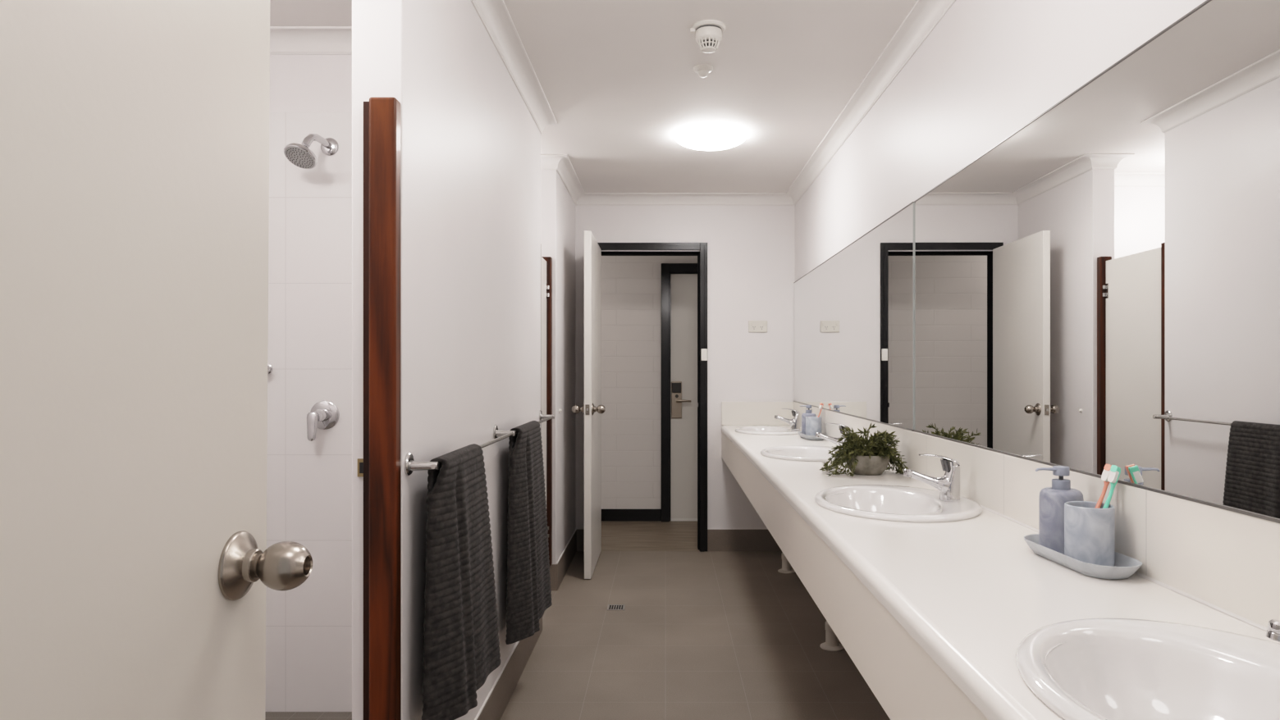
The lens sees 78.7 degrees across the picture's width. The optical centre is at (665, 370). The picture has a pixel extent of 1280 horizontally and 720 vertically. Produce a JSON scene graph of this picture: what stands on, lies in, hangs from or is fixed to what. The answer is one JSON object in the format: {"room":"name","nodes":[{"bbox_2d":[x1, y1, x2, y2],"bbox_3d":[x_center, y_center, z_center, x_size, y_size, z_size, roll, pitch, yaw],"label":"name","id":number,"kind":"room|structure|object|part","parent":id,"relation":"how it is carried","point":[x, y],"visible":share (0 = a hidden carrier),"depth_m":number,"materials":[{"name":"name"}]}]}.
{"room":"shared bathroom","nodes":[
{"label":"shared bathroom","id":0,"kind":"room"},
{"bbox_2d":[265,54,351,712],"bbox_3d":[-1.225,0.022,2.804,1.050,2.411,0.120,0,0,0],"label":"wall","id":1,"kind":"structure","parent":0,"point":[308,626],"depth_m":2.74,"materials":[{"name":"paint"}]},
{"bbox_2d":[267,364,272,374],"bbox_3d":[-1.391,-0.003,2.721,0.034,0.036,0.067,0,0,-26],"label":"robe hook","id":2,"kind":"object","parent":1,"relation":"attached to","point":[269,367],"visible":0.35,"depth_m":2.74,"materials":[{"name":"silver metal"}]},
{"bbox_2d":[269,26,351,54],"bbox_3d":[-1.225,-1.149,2.718,1.050,0.069,0.069,0,0,0],"label":"crown molding","id":3,"kind":"structure","parent":1,"relation":"attached to","point":[284,40],"depth_m":2.73,"materials":[{"name":"paint"}]},
{"bbox_2d":[283,133,338,169],"bbox_3d":[-1.212,-0.748,2.651,0.106,0.137,0.197,0,0,5],"label":"shower","id":4,"kind":"object","parent":1,"relation":"attached to","point":[299,155],"visible":1,"depth_m":2.61,"materials":[{"name":"silver metal"}]},
{"bbox_3d":[-1.192,-0.778,2.676,0.033,0.056,0.142,0,0,13],"label":"arm","id":5,"kind":"part","parent":4,"relation":"part of","materials":[{"name":"silver metal"}]},
{"bbox_3d":[-1.182,-0.786,2.739,0.062,0.062,0.010,0,0,0],"label":"wall plate","id":6,"kind":"part","parent":4,"relation":"part of","materials":[{"name":"silver metal"}]},
{"bbox_2d":[306,400,339,441],"bbox_3d":[-1.199,0.176,2.707,0.102,0.136,0.075,0,0,0],"label":"shower mixer","id":7,"kind":"object","parent":1,"relation":"attached to","point":[324,415],"visible":1,"depth_m":2.74,"materials":[{"name":"silver metal"}]},
{"bbox_3d":[-1.215,0.195,2.682,0.040,0.097,0.025,0,0,0],"label":"lever","id":8,"kind":"part","parent":7,"relation":"part of","materials":[{"name":"silver metal"}]},
{"bbox_3d":[-1.199,0.159,2.740,0.102,0.102,0.008,0,0,0],"label":"mounting plate","id":9,"kind":"part","parent":7,"relation":"part of","materials":[{"name":"silver metal"}]},
{"bbox_2d":[352,0,575,719],"bbox_3d":[-0.658,0.022,3.508,0.143,2.411,3.540,0,0,0],"label":"wall","id":10,"kind":"structure","parent":0,"point":[470,142],"depth_m":2.21,"materials":[{"name":"paint"}]},
{"bbox_2d":[357,96,400,719],"bbox_3d":[-0.636,0.316,1.718,0.097,1.824,0.042,0,0,0],"label":"door frame","id":11,"kind":"structure","parent":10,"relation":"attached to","point":[380,466],"depth_m":1.70,"materials":[{"name":"brown wood"}]},
{"bbox_3d":[-0.675,0.218,1.736,0.020,0.040,0.006,0,0,0],"label":"strike plate","id":12,"kind":"part","parent":11,"relation":"part of","materials":[{"name":"gold metal"}]},
{"bbox_2d":[403,410,554,475],"bbox_3d":[-0.552,0.215,2.709,0.069,0.052,1.917,0,0,0],"label":"towel rail","id":13,"kind":"object","parent":10,"relation":"attached to","point":[410,465],"visible":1,"depth_m":1.78,"materials":[{"name":"silver metal"}]},
{"bbox_2d":[421,443,500,719],"bbox_3d":[-0.516,0.517,1.969,0.115,0.628,0.409,0,0,1],"label":"towel","id":14,"kind":"object","parent":13,"relation":"hanging from","point":[461,648],"visible":1,"depth_m":1.85,"materials":[{"name":"grey fabric"}]},
{"bbox_2d":[505,420,552,644],"bbox_3d":[-0.516,0.580,2.926,0.113,0.752,0.456,0,0,1],"label":"towel","id":15,"kind":"object","parent":13,"relation":"hanging from","point":[528,596],"visible":1,"depth_m":2.79,"materials":[{"name":"grey fabric"}]},
{"bbox_2d":[474,617,542,719],"bbox_3d":[-0.583,1.152,2.705,0.008,0.152,1.936,0,0,0],"label":"baseboard","id":16,"kind":"structure","parent":10,"relation":"attached to","point":[493,708],"depth_m":2.87,"materials":[{"name":"tile"}]},
{"bbox_2d":[541,256,552,566],"bbox_3d":[-0.661,0.229,4.317,0.062,1.706,0.042,0,0,0],"label":"post","id":17,"kind":"object","parent":10,"relation":"attached to","point":[549,260],"visible":0.51,"depth_m":4.30,"materials":[{"name":"wood"}]},
{"bbox_2d":[540,256,549,538],"bbox_3d":[-0.661,0.235,4.003,0.046,1.666,0.595,0,0,0],"label":"door","id":18,"kind":"structure","parent":17,"relation":"attached to","point":[544,287],"depth_m":4.21,"materials":[{"name":"white paint"}]},
{"bbox_2d":[549,529,576,590],"bbox_3d":[-0.665,1.153,4.804,0.130,0.150,0.947,0,0,0],"label":"baseboard","id":19,"kind":"structure","parent":10,"relation":"attached to","point":[558,571],"depth_m":4.58,"materials":[{"name":"tile"}]},
{"bbox_2d":[470,0,955,205],"bbox_3d":[0.038,-1.149,2.724,1.675,0.069,5.108,0,0,0],"label":"crown molding","id":20,"kind":"structure","parent":10,"relation":"attached to","point":[925,16],"depth_m":3.36,"materials":[{"name":"paint"}]},
{"bbox_2d":[265,521,890,719],"bbox_3d":[0.000,1.246,2.500,4.400,0.083,8.200,0,0,0],"label":"floor","id":21,"kind":"structure","parent":0,"point":[697,635],"depth_m":3.47,"materials":[{"name":"tile"}]},
{"bbox_2d":[607,604,625,610],"bbox_3d":[-0.254,1.226,4.022,0.090,0.003,0.090,0,0,0],"label":"floor drain","id":22,"kind":"object","parent":21,"relation":"on","point":[610,607],"visible":1,"depth_m":4.02,"materials":[{"name":"silver metal"}]},
{"bbox_2d":[269,0,917,192],"bbox_3d":[0.000,-1.223,3.200,4.400,0.080,6.800,0,0,0],"label":"ceiling","id":23,"kind":"structure","parent":0,"point":[618,80],"depth_m":3.12,"materials":[{"name":"paint"}]},
{"bbox_2d":[693,64,713,77],"bbox_3d":[0.148,-1.165,3.054,0.078,0.036,0.078,0,0,0],"label":"sensor","id":24,"kind":"object","parent":23,"relation":"attached to","point":[702,70],"visible":1,"depth_m":3.04,"materials":[{"name":"white plastic"}]},
{"bbox_2d":[690,19,725,53],"bbox_3d":[0.146,-1.141,2.689,0.122,0.084,0.115,0,0,0],"label":"smoke detector","id":25,"kind":"object","parent":23,"relation":"attached to","point":[708,33],"visible":1,"depth_m":2.66,"materials":[{"name":"white plastic"}]},
{"bbox_2d":[674,123,746,150],"bbox_3d":[0.227,-1.153,3.916,0.360,0.060,0.360,0,0,0],"label":"ceiling light","id":26,"kind":"object","parent":23,"relation":"attached to","point":[706,137],"visible":1,"depth_m":3.82,"materials":[{"name":"white plastic"}]},
{"bbox_2d":[601,256,697,509],"bbox_3d":[0.000,0.022,6.383,4.400,2.411,0.100,0,0,0],"label":"wall","id":27,"kind":"structure","parent":0,"point":[631,285],"depth_m":6.33,"materials":[{"name":"white paint"}]},
{"bbox_2d":[601,509,661,521],"bbox_3d":[-1.118,1.179,6.326,2.164,0.098,0.015,0,0,0],"label":"baseboard","id":28,"kind":"structure","parent":27,"relation":"attached to","point":[607,515],"depth_m":6.32,"materials":[{"name":"black wood"}]},
{"bbox_2d":[661,263,697,521],"bbox_3d":[0.429,0.184,6.311,0.930,2.088,0.045,0,0,0],"label":"door frame","id":29,"kind":"structure","parent":27,"relation":"attached to","point":[667,269],"depth_m":6.29,"materials":[{"name":"black wood"}]},
{"bbox_2d":[670,274,697,521],"bbox_3d":[0.429,0.218,6.299,0.794,2.020,0.077,0,0,0],"label":"door","id":30,"kind":"structure","parent":27,"relation":"in","point":[683,287],"depth_m":6.33,"materials":[{"name":"paint"},{"name":"brushed bronze"},{"name":"black plastic"}]},
{"bbox_3d":[0.090,0.243,6.320,0.087,0.300,0.014,0,0,0],"label":"lock plate","id":31,"kind":"part","parent":30,"relation":"part of","materials":[{"name":"silver metal"}]},
{"bbox_3d":[0.144,0.250,6.288,0.128,0.024,0.055,0,0,0],"label":"lever handle","id":32,"kind":"part","parent":30,"relation":"part of","materials":[{"name":"silver metal"}]},
{"bbox_2d":[575,205,795,529],"bbox_3d":[-0.377,0.022,5.333,2.746,2.411,0.110,0,0,0],"label":"wall","id":33,"kind":"structure","parent":0,"point":[751,249],"depth_m":5.28,"materials":[{"name":"paint"}]},
{"bbox_2d":[571,230,605,579],"bbox_3d":[-0.455,0.205,4.901,0.196,2.034,0.724,0,0,0],"label":"door","id":34,"kind":"structure","parent":33,"relation":"in","point":[592,409],"depth_m":4.60,"materials":[{"name":"white paint"}]},
{"bbox_3d":[-0.521,0.233,4.608,0.063,0.052,0.052,0,0,0],"label":"knob","id":35,"kind":"part","parent":34,"relation":"part of","materials":[{"name":"silver metal"}]},
{"bbox_3d":[-0.455,0.233,4.548,0.024,0.060,0.004,0,0,0],"label":"latch plate","id":36,"kind":"part","parent":34,"relation":"part of","materials":[{"name":"silver metal"}]},
{"bbox_3d":[-0.388,0.233,4.608,0.063,0.052,0.052,0,0,0],"label":"knob","id":37,"kind":"part","parent":34,"relation":"part of","materials":[{"name":"silver metal"}]},
{"bbox_2d":[597,242,707,552],"bbox_3d":[-0.112,0.184,5.328,0.791,2.088,0.140,0,0,0],"label":"door frame","id":38,"kind":"structure","parent":33,"relation":"attached to","point":[701,255],"depth_m":5.27,"materials":[{"name":"black"}]},
{"bbox_2d":[576,529,781,551],"bbox_3d":[0.138,1.152,5.274,1.476,0.152,0.008,0,0,0],"label":"baseboard","id":39,"kind":"structure","parent":33,"relation":"attached to","point":[718,540],"depth_m":5.27,"materials":[{"name":"tile"}]},
{"bbox_2d":[701,348,707,361],"bbox_3d":[0.261,-0.102,5.251,0.040,0.080,0.014,0,0,0],"label":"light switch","id":40,"kind":"object","parent":33,"relation":"attached to","point":[704,351],"visible":1,"depth_m":5.24,"materials":[{"name":"white plastic"}]},
{"bbox_2d":[748,320,767,332],"bbox_3d":[0.625,-0.294,5.271,0.128,0.078,0.014,0,0,0],"label":"power outlet","id":41,"kind":"object","parent":33,"relation":"attached to","point":[753,326],"visible":1,"depth_m":5.27,"materials":[{"name":"white plastic"}]},
{"bbox_2d":[795,0,1206,281],"bbox_3d":[0.936,0.022,2.644,0.120,2.411,5.488,0,0,0],"label":"wall","id":42,"kind":"structure","parent":0,"point":[987,69],"depth_m":2.30,"materials":[{"name":"paint"}]},
{"bbox_2d":[793,201,914,431],"bbox_3d":[0.870,-0.188,4.005,0.007,0.806,2.537,0,0,0],"label":"wall mirror","id":43,"kind":"object","parent":42,"relation":"attached to","point":[854,311],"visible":1,"depth_m":3.43,"materials":[{"name":"silver metal"}]},
{"bbox_2d":[721,425,1279,719],"bbox_3d":[0.621,0.483,2.738,0.486,0.217,5.076,0,0,0],"label":"countertop","id":44,"kind":"structure","parent":42,"relation":"attached to","point":[934,618],"depth_m":1.40,"materials":[{"name":"laminate"}]},
{"bbox_2d":[734,425,801,574],"bbox_3d":[0.641,0.793,4.739,0.437,0.867,0.538,0,0,0],"label":"basin","id":45,"kind":"object","parent":44,"relation":"in","point":[760,430],"visible":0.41,"depth_m":4.72,"materials":[{"name":"white ceramic"}]},
{"bbox_3d":[0.641,0.445,4.739,0.437,0.170,0.538,0,0,0],"label":"bowl","id":46,"kind":"part","parent":45,"relation":"part of","materials":[{"name":"white ceramic"}]},
{"bbox_2d":[774,408,799,429],"bbox_3d":[0.736,0.297,4.723,0.155,0.129,0.050,0,0,4],"label":"mixer tap","id":47,"kind":"object","parent":44,"relation":"on","point":[794,422],"visible":1,"depth_m":4.70,"materials":[{"name":"silver metal"}]},
{"bbox_3d":[0.758,0.256,4.719,0.108,0.046,0.040,0,0,0],"label":"lever","id":48,"kind":"part","parent":47,"relation":"part of","materials":[{"name":"silver metal"}]},
{"bbox_2d":[760,445,843,651],"bbox_3d":[0.641,0.793,3.446,0.437,0.867,0.538,0,0,0],"label":"basin","id":49,"kind":"object","parent":44,"relation":"in","point":[795,453],"visible":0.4,"depth_m":3.49,"materials":[{"name":"white ceramic"}]},
{"bbox_3d":[0.641,0.445,3.446,0.437,0.170,0.538,0,0,0],"label":"bowl","id":50,"kind":"part","parent":49,"relation":"part of","materials":[{"name":"white ceramic"}]},
{"bbox_2d":[797,431,823,440],"bbox_3d":[0.796,0.360,4.243,0.113,0.030,0.281,0,0,-4],"label":"soap tray","id":51,"kind":"object","parent":44,"relation":"on","point":[802,436],"visible":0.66,"depth_m":4.14,"materials":[{"name":"grey ceramic"}]},
{"bbox_2d":[800,405,816,434],"bbox_3d":[0.792,0.281,4.305,0.080,0.174,0.080,0,0,45],"label":"soap dispenser","id":52,"kind":"object","parent":51,"relation":"on","point":[808,413],"visible":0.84,"depth_m":4.29,"materials":[{"name":"grey plastic"}]},
{"bbox_2d":[801,413,816,434],"bbox_3d":[0.792,0.304,4.305,0.080,0.129,0.080,0,0,0],"label":"bottle","id":53,"kind":"object","parent":52,"relation":"attached to","point":[803,416],"depth_m":4.28,"materials":[{"name":"grey plastic"}]},
{"bbox_2d":[805,416,821,435],"bbox_3d":[0.800,0.311,4.209,0.084,0.114,0.084,0,0,0],"label":"toothbrush cup","id":54,"kind":"object","parent":51,"relation":"on","point":[813,424],"visible":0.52,"depth_m":4.17,"materials":[{"name":"grey ceramic"}]},
{"bbox_2d":[817,402,823,417],"bbox_3d":[0.821,0.269,4.218,0.072,0.180,0.017,0,0,-7],"label":"toothbrush","id":55,"kind":"object","parent":54,"relation":"in","point":[820,407],"visible":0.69,"depth_m":4.22,"materials":[{"name":"brown plastic"}]},
{"bbox_2d":[815,423,850,448],"bbox_3d":[0.736,0.297,3.430,0.155,0.129,0.050,0,0,4],"label":"mixer tap","id":56,"kind":"object","parent":44,"relation":"on","point":[833,440],"visible":0.49,"depth_m":3.41,"materials":[{"name":"silver metal"}]},
{"bbox_3d":[0.758,0.256,3.426,0.108,0.046,0.040,0,0,0],"label":"lever","id":57,"kind":"part","parent":56,"relation":"part of","materials":[{"name":"silver metal"}]},
{"bbox_2d":[819,423,910,478],"bbox_3d":[0.709,0.284,2.833,0.304,0.182,0.294,0,0,4],"label":"potted plant","id":58,"kind":"object","parent":44,"relation":"on","point":[873,459],"visible":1,"depth_m":2.76,"materials":[{"name":"green plant"}]},
{"bbox_3d":[0.728,0.339,2.813,0.157,0.072,0.157,0,0,0],"label":"pot","id":59,"kind":"part","parent":58,"relation":"part of","materials":[{"name":"concrete"}]},
{"bbox_2d":[814,484,982,522],"bbox_3d":[0.641,0.793,2.179,0.437,0.867,0.538,0,0,0],"label":"basin","id":60,"kind":"object","parent":44,"relation":"in","point":[880,502],"visible":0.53,"depth_m":2.27,"materials":[{"name":"white ceramic"}]},
{"bbox_2d":[902,453,959,502],"bbox_3d":[0.736,0.297,2.162,0.155,0.129,0.050,0,0,4],"label":"mixer tap","id":61,"kind":"object","parent":44,"relation":"on","point":[948,486],"visible":1,"depth_m":2.14,"materials":[{"name":"silver metal"}]},
{"bbox_3d":[0.758,0.256,2.159,0.108,0.046,0.040,0,0,0],"label":"lever","id":62,"kind":"part","parent":61,"relation":"part of","materials":[{"name":"silver metal"}]},
{"bbox_2d":[1023,534,1142,580],"bbox_3d":[0.797,0.360,1.504,0.113,0.030,0.281,0,0,-4],"label":"soap tray","id":63,"kind":"object","parent":44,"relation":"on","point":[1125,567],"visible":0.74,"depth_m":1.43,"materials":[{"name":"grey plastic"}]},
{"bbox_2d":[1035,466,1083,554],"bbox_3d":[0.795,0.281,1.566,0.080,0.174,0.080,0,0,45],"label":"soap dispenser","id":64,"kind":"object","parent":63,"relation":"on","point":[1052,500],"visible":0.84,"depth_m":1.55,"materials":[{"name":"grey ceramic"}]},
{"bbox_3d":[0.770,0.201,1.566,0.050,0.008,0.017,0,0,0],"label":"spout","id":65,"kind":"part","parent":64,"relation":"part of","materials":[{"name":"grey plastic"}]},
{"bbox_2d":[1064,501,1115,566],"bbox_3d":[0.799,0.311,1.470,0.084,0.114,0.084,0,0,0],"label":"toothbrush cup","id":66,"kind":"object","parent":63,"relation":"on","point":[1089,531],"visible":0.8,"depth_m":1.44,"materials":[{"name":"grey ceramic"}]},
{"bbox_2d":[1094,464,1111,508],"bbox_3d":[0.821,0.269,1.483,0.072,0.180,0.017,0,0,-7],"label":"toothbrush","id":67,"kind":"object","parent":66,"relation":"in","point":[1107,468],"visible":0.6,"depth_m":1.49,"materials":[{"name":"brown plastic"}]},
{"bbox_3d":[0.821,0.271,1.486,0.011,0.188,0.013,22,-2,-30],"label":"handle","id":68,"kind":"part","parent":67,"relation":"part of","materials":[{"name":"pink plastic"}]},
{"bbox_2d":[1102,465,1120,508],"bbox_3d":[0.823,0.269,1.464,0.074,0.180,0.016,0,0,-14],"label":"toothbrush","id":69,"kind":"object","parent":66,"relation":"in","point":[1115,471],"visible":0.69,"depth_m":1.47,"materials":[{"name":"teal plastic"}]},
{"bbox_2d":[1015,618,1279,719],"bbox_3d":[0.641,0.793,0.871,0.437,0.867,0.538,0,0,0],"label":"basin","id":70,"kind":"object","parent":44,"relation":"in","point":[1088,669],"visible":1,"depth_m":1.03,"materials":[{"name":"white ceramic"}]},
{"bbox_2d":[1266,619,1279,642],"bbox_3d":[0.736,0.297,0.854,0.155,0.129,0.050,0,0,4],"label":"mixer tap","id":71,"kind":"object","parent":44,"relation":"on","point":[1273,633],"visible":1,"depth_m":0.85,"materials":[{"name":"silver metal"}]},
{"bbox_2d":[721,402,1279,631],"bbox_3d":[0.627,0.295,2.738,0.496,0.159,5.077,0,0,0],"label":"backsplash","id":72,"kind":"structure","parent":42,"relation":"attached to","point":[1227,562],"depth_m":1.40,"materials":[{"name":"tile"}]},
{"bbox_2d":[913,0,1279,523],"bbox_3d":[0.867,-0.188,1.468,0.007,0.806,2.535,0,0,0],"label":"wall mirror","id":73,"kind":"object","parent":42,"relation":"attached to","point":[1099,286],"visible":1,"depth_m":1.45,"materials":[{"name":"silver metal"}]},
{"bbox_3d":[-0.377,0.022,0.110,2.746,2.411,0.120,0,0,0],"label":"wall","id":74,"kind":"structure","parent":0,"visible":0},
{"bbox_2d":[0,0,312,719],"bbox_3d":[-0.482,0.205,0.541,0.190,2.030,0.736,0,0,0],"label":"door","id":75,"kind":"structure","parent":74,"relation":"in","point":[137,566],"depth_m":0.68,"materials":[{"name":"paint"}]},
{"bbox_3d":[-0.418,0.212,0.844,0.063,0.052,0.052,0,0,0],"label":"knob","id":76,"kind":"part","parent":75,"relation":"part of","materials":[{"name":"silver metal"}]}
]}

